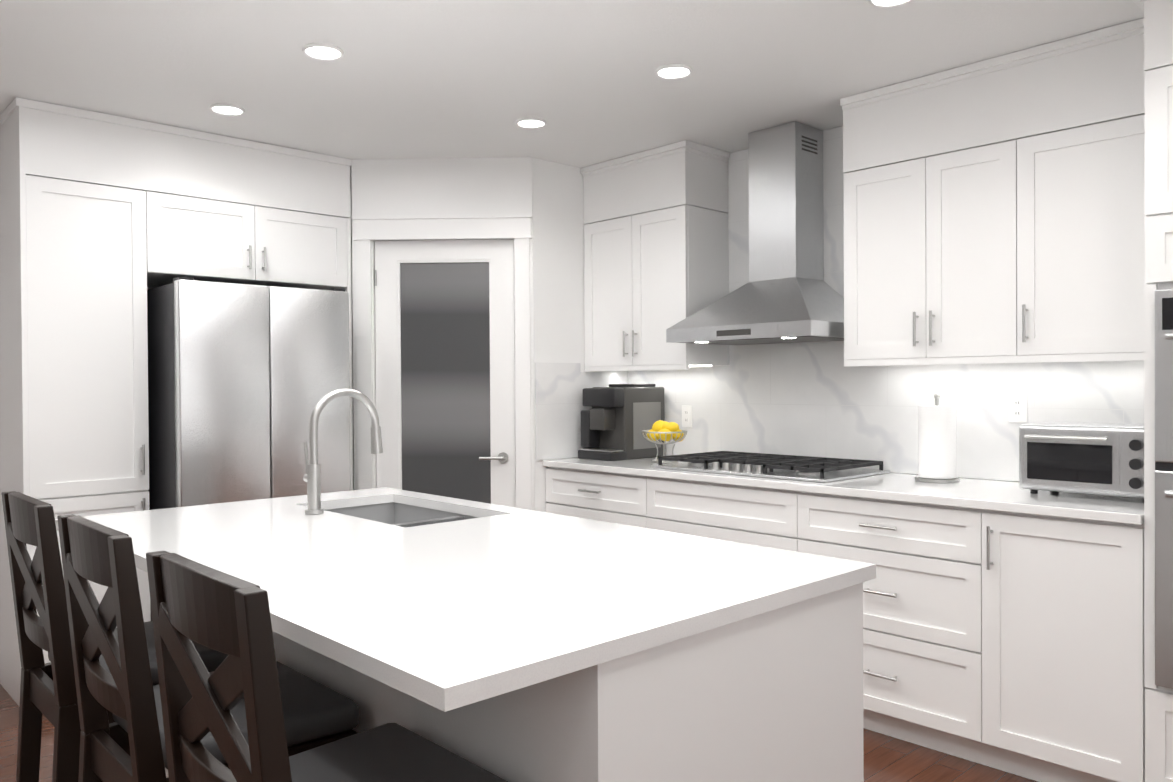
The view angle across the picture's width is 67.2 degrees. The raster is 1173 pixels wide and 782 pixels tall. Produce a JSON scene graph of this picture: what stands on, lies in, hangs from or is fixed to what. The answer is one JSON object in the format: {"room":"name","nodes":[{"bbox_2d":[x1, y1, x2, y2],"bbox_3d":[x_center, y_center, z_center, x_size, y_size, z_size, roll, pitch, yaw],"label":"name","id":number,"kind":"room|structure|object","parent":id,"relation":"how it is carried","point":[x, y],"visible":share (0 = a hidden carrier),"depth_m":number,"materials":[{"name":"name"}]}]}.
{"room":"kitchen","nodes":[
{"label":"kitchen","id":0,"kind":"room"},
{"bbox_2d":[147,190,353,489],"bbox_3d":[-2.650,0.062,4.050,5.415,2.450,0.100,-1,1,-43],"label":"wall","id":1,"kind":"structure","parent":0,"point":[352,336],"depth_m":5.18,"materials":[{"name":"white paint"}]},
{"bbox_2d":[351,157,533,509],"bbox_3d":[-0.727,0.046,4.530,0.919,2.450,0.100,0,0,2],"label":"wall","id":2,"kind":"structure","parent":0,"point":[501,185],"depth_m":4.47,"materials":[{"name":"white paint"}]},
{"bbox_2d":[351,213,532,509],"bbox_3d":[-0.721,0.191,4.498,0.915,2.160,0.100,0,0,2],"label":"pantry door","id":3,"kind":"structure","parent":2,"relation":"in","point":[453,368],"depth_m":4.51,"materials":[{"name":"white paint"}]},
{"bbox_2d":[0,684,1037,781],"bbox_3d":[-0.500,1.323,1.861,5.515,0.060,6.240,-1,1,-43],"label":"floor","id":4,"kind":"structure","parent":0,"point":[887,758],"depth_m":3.04,"materials":[{"name":"brown wood"}]},
{"bbox_2d":[0,97,151,705],"bbox_3d":[-2.282,0.063,3.889,0.470,2.448,0.633,-1,1,-43],"label":"tall cabinet","id":5,"kind":"object","parent":4,"relation":"on","point":[106,220],"depth_m":3.66,"materials":[{"name":"white paint"}]},
{"bbox_2d":[1,491,227,781],"bbox_3d":[-1.154,0.766,2.205,0.464,1.055,0.440,-1,1,-43],"label":"stool","id":6,"kind":"object","parent":4,"relation":"on","point":[48,691],"visible":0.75,"depth_m":2.02,"materials":[{"name":"black wood"}]},
{"bbox_2d":[57,514,358,781],"bbox_3d":[-0.774,0.767,1.801,0.464,1.055,0.440,-1,1,-43],"label":"stool","id":7,"kind":"object","parent":4,"relation":"on","point":[128,745],"visible":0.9,"depth_m":1.67,"materials":[{"name":"black wood"}]},
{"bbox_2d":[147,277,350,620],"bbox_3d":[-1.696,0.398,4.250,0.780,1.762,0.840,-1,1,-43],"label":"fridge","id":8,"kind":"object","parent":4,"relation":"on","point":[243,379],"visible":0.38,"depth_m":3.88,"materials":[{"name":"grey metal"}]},
{"bbox_2d":[152,123,352,489],"bbox_3d":[-1.781,0.055,4.365,1.029,2.448,0.627,-1,1,-43],"label":"tall cabinet","id":9,"kind":"object","parent":4,"relation":"on","point":[225,209],"depth_m":4.13,"materials":[{"name":"white paint"}]},
{"bbox_2d":[146,551,507,781],"bbox_3d":[-0.393,0.768,1.397,0.464,1.055,0.440,-1,1,-43],"label":"stool","id":10,"kind":"object","parent":4,"relation":"on","point":[214,609],"visible":1,"depth_m":1.26,"materials":[{"name":"black wood"}]},
{"bbox_2d":[165,584,863,781],"bbox_3d":[-0.362,0.846,2.346,0.821,0.884,1.984,-1,1,-43],"label":"kitchen island","id":11,"kind":"object","parent":4,"relation":"on","point":[777,697],"depth_m":1.57,"materials":[{"name":"white paint"}]},
{"bbox_2d":[55,488,875,715],"bbox_3d":[-0.475,0.390,2.250,1.105,0.030,2.025,-1,1,-43],"label":"island countertop","id":12,"kind":"structure","parent":11,"relation":"on","point":[449,616],"depth_m":1.75,"materials":[{"name":"white stone"}]},
{"bbox_2d":[299,388,382,515],"bbox_3d":[-0.766,0.181,2.769,0.263,0.381,0.088,-1,1,-43],"label":"faucet","id":13,"kind":"object","parent":12,"relation":"on","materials":[{"name":"silver metal"}]},
{"bbox_2d":[323,496,490,527],"bbox_3d":[-0.592,0.498,2.788,0.406,0.218,0.716,-1,1,-43],"label":"sink","id":14,"kind":"object","parent":12,"relation":"in","point":[404,512],"depth_m":3.06,"materials":[{"name":"silver metal"}]},
{"bbox_2d":[546,467,645,527],"bbox_3d":[0.256,0.823,4.476,0.612,0.884,0.703,-1,1,-43],"label":"base cabinet","id":15,"kind":"object","parent":4,"relation":"on","point":[617,498],"depth_m":4.24,"materials":[{"name":"white paint"}]},
{"bbox_2d":[646,476,797,551],"bbox_3d":[0.770,0.825,3.931,0.612,0.884,0.797,-1,1,-43],"label":"base cabinet","id":16,"kind":"object","parent":4,"relation":"on","point":[766,517],"depth_m":3.69,"materials":[{"name":"white paint"}]},
{"bbox_2d":[798,491,1001,769],"bbox_3d":[1.306,0.826,3.362,0.612,0.884,0.766,-1,1,-43],"label":"base cabinet","id":17,"kind":"object","parent":4,"relation":"on","point":[932,607],"depth_m":3.06,"materials":[{"name":"white paint"}]},
{"bbox_2d":[1002,511,1145,781],"bbox_3d":[1.689,0.827,2.956,0.612,0.884,0.467,-1,1,-43],"label":"base cabinet","id":18,"kind":"object","parent":4,"relation":"on","point":[1011,642],"depth_m":2.72,"materials":[{"name":"white paint"}]},
{"bbox_2d":[543,457,1143,524],"bbox_3d":[0.921,0.368,3.748,0.632,0.030,2.674,-1,1,-43],"label":"countertop","id":19,"kind":"structure","parent":18,"relation":"on","point":[1004,496],"depth_m":3.18,"materials":[{"name":"stone"}]},
{"bbox_2d":[578,384,664,460],"bbox_3d":[0.186,0.157,4.640,0.410,0.385,0.252,-1,1,-43],"label":"coffee machine","id":20,"kind":"object","parent":19,"relation":"on","point":[617,420],"visible":1,"depth_m":4.54,"materials":[{"name":"grey plastic"}]},
{"bbox_2d":[642,420,687,462],"bbox_3d":[0.387,0.247,4.364,0.228,0.206,0.228,-1,1,-43],"label":"lemon bowl","id":21,"kind":"object","parent":19,"relation":"on","point":[661,431],"visible":0.98,"depth_m":4.33,"materials":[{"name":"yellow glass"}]},
{"bbox_2d":[651,451,889,482],"bbox_3d":[0.798,0.326,3.921,0.520,0.050,0.910,-1,1,-43],"label":"cooktop","id":22,"kind":"object","parent":19,"relation":"in","point":[807,468],"visible":1,"depth_m":3.78,"materials":[{"name":"metal"}]},
{"bbox_2d":[915,393,959,482],"bbox_3d":[1.374,0.180,3.460,0.164,0.344,0.164,-1,1,-43],"label":"paper towel","id":23,"kind":"object","parent":19,"relation":"on","point":[937,442],"visible":1,"depth_m":3.40,"materials":[{"name":"white paper"}]},
{"bbox_2d":[1019,422,1143,502],"bbox_3d":[1.722,0.234,2.984,0.327,0.240,0.420,-1,1,-43],"label":"toaster oven","id":24,"kind":"object","parent":19,"relation":"on","point":[1107,459],"visible":0.75,"depth_m":2.90,"materials":[{"name":"metal"}]},
{"bbox_2d":[1132,0,1172,781],"bbox_3d":[2.080,0.048,2.465,0.699,2.447,0.844,-1,1,-43],"label":"tall cabinet","id":25,"kind":"object","parent":4,"relation":"on","point":[1158,431],"visible":1,"depth_m":2.53,"materials":[{"name":"white paint"}]},
{"bbox_2d":[0,0,1143,189],"bbox_3d":[-0.516,-1.187,1.840,5.515,0.060,6.240,-1,1,-43],"label":"ceiling","id":26,"kind":"structure","parent":0,"point":[413,79],"depth_m":3.14,"materials":[{"name":"white paint"}]},
{"bbox_2d":[209,103,244,115],"bbox_3d":[-1.483,-1.162,3.642,0.138,0.012,0.138,-1,1,-43],"label":"recessed light","id":27,"kind":"object","parent":26,"relation":"in","point":[227,109],"visible":1,"depth_m":3.64,"materials":[{"name":"white paint"}]},
{"bbox_2d":[302,43,343,60],"bbox_3d":[-0.900,-1.160,3.017,0.138,0.012,0.138,-1,1,-43],"label":"recessed light","id":28,"kind":"object","parent":26,"relation":"in","point":[322,51],"visible":1,"depth_m":3.01,"materials":[{"name":"white paint"}]},
{"bbox_2d":[515,117,546,128],"bbox_3d":[-0.242,-1.172,3.857,0.138,0.012,0.138,-1,1,-43],"label":"recessed light","id":29,"kind":"object","parent":26,"relation":"in","point":[530,122],"visible":1,"depth_m":3.85,"materials":[{"name":"white paint"}]},
{"bbox_2d":[655,64,692,78],"bbox_3d":[0.320,-1.170,3.232,0.138,0.012,0.138,-1,1,-43],"label":"recessed light","id":30,"kind":"object","parent":26,"relation":"in","point":[674,71],"visible":1,"depth_m":3.23,"materials":[{"name":"white paint"}]},
{"bbox_2d":[868,0,911,7],"bbox_3d":[0.905,-1.168,2.610,0.138,0.012,0.138,-1,1,-43],"label":"recessed light","id":31,"kind":"object","parent":26,"relation":"in","point":[885,3],"visible":0.96,"depth_m":2.65,"materials":[{"name":"white paint"}]},
{"bbox_2d":[532,157,627,511],"bbox_3d":[-0.051,0.040,4.741,0.685,2.450,0.100,-1,1,-43],"label":"wall","id":32,"kind":"structure","parent":0,"point":[558,224],"depth_m":4.57,"materials":[{"name":"white paint"}]},
{"bbox_2d":[664,126,1017,481],"bbox_3d":[1.462,0.039,3.707,0.100,2.450,6.240,-1,1,-43],"label":"wall","id":33,"kind":"structure","parent":0,"point":[895,472],"depth_m":3.65,"materials":[{"name":"white paint"}]},
{"bbox_2d":[580,140,729,371],"bbox_3d":[0.344,-0.644,4.538,0.367,1.079,0.729,-1,1,-43],"label":"upper cabinet","id":34,"kind":"object","parent":33,"relation":"attached to","point":[656,253],"visible":1,"depth_m":4.37,"materials":[{"name":"white paint"}]},
{"bbox_2d":[666,121,843,344],"bbox_3d":[0.807,-0.700,3.929,0.509,0.960,0.760,-1,1,-43],"label":"range hood","id":35,"kind":"object","parent":33,"relation":"attached to","point":[786,293],"visible":0.98,"depth_m":3.91,"materials":[{"name":"metal"}]},
{"bbox_2d":[535,126,1143,481],"bbox_3d":[0.900,-0.414,3.726,0.679,1.530,2.675,-1,1,-43],"label":"backsplash","id":36,"kind":"structure","parent":33,"relation":"attached to","point":[815,399],"depth_m":3.98,"materials":[{"name":"stone"}]},
{"bbox_2d":[682,405,691,426],"bbox_3d":[0.524,0.132,4.610,0.007,0.114,0.070,-1,1,-43],"label":"electrical outlet","id":37,"kind":"object","parent":36,"relation":"attached to","point":[686,415],"visible":1,"depth_m":4.61,"materials":[{"name":"white plastic"}]},
{"bbox_2d":[1008,393,1026,422],"bbox_3d":[1.663,0.066,3.401,0.007,0.114,0.070,-1,1,-43],"label":"electrical outlet","id":38,"kind":"object","parent":36,"relation":"attached to","point":[1017,407],"visible":1,"depth_m":3.40,"materials":[{"name":"white plastic"}]},
{"bbox_2d":[840,18,1145,365],"bbox_3d":[1.540,-0.640,3.270,0.367,1.079,1.134,-1,1,-43],"label":"upper cabinet","id":39,"kind":"object","parent":33,"relation":"attached to","point":[994,210],"visible":0.94,"depth_m":3.12,"materials":[{"name":"white paint"}]}
]}

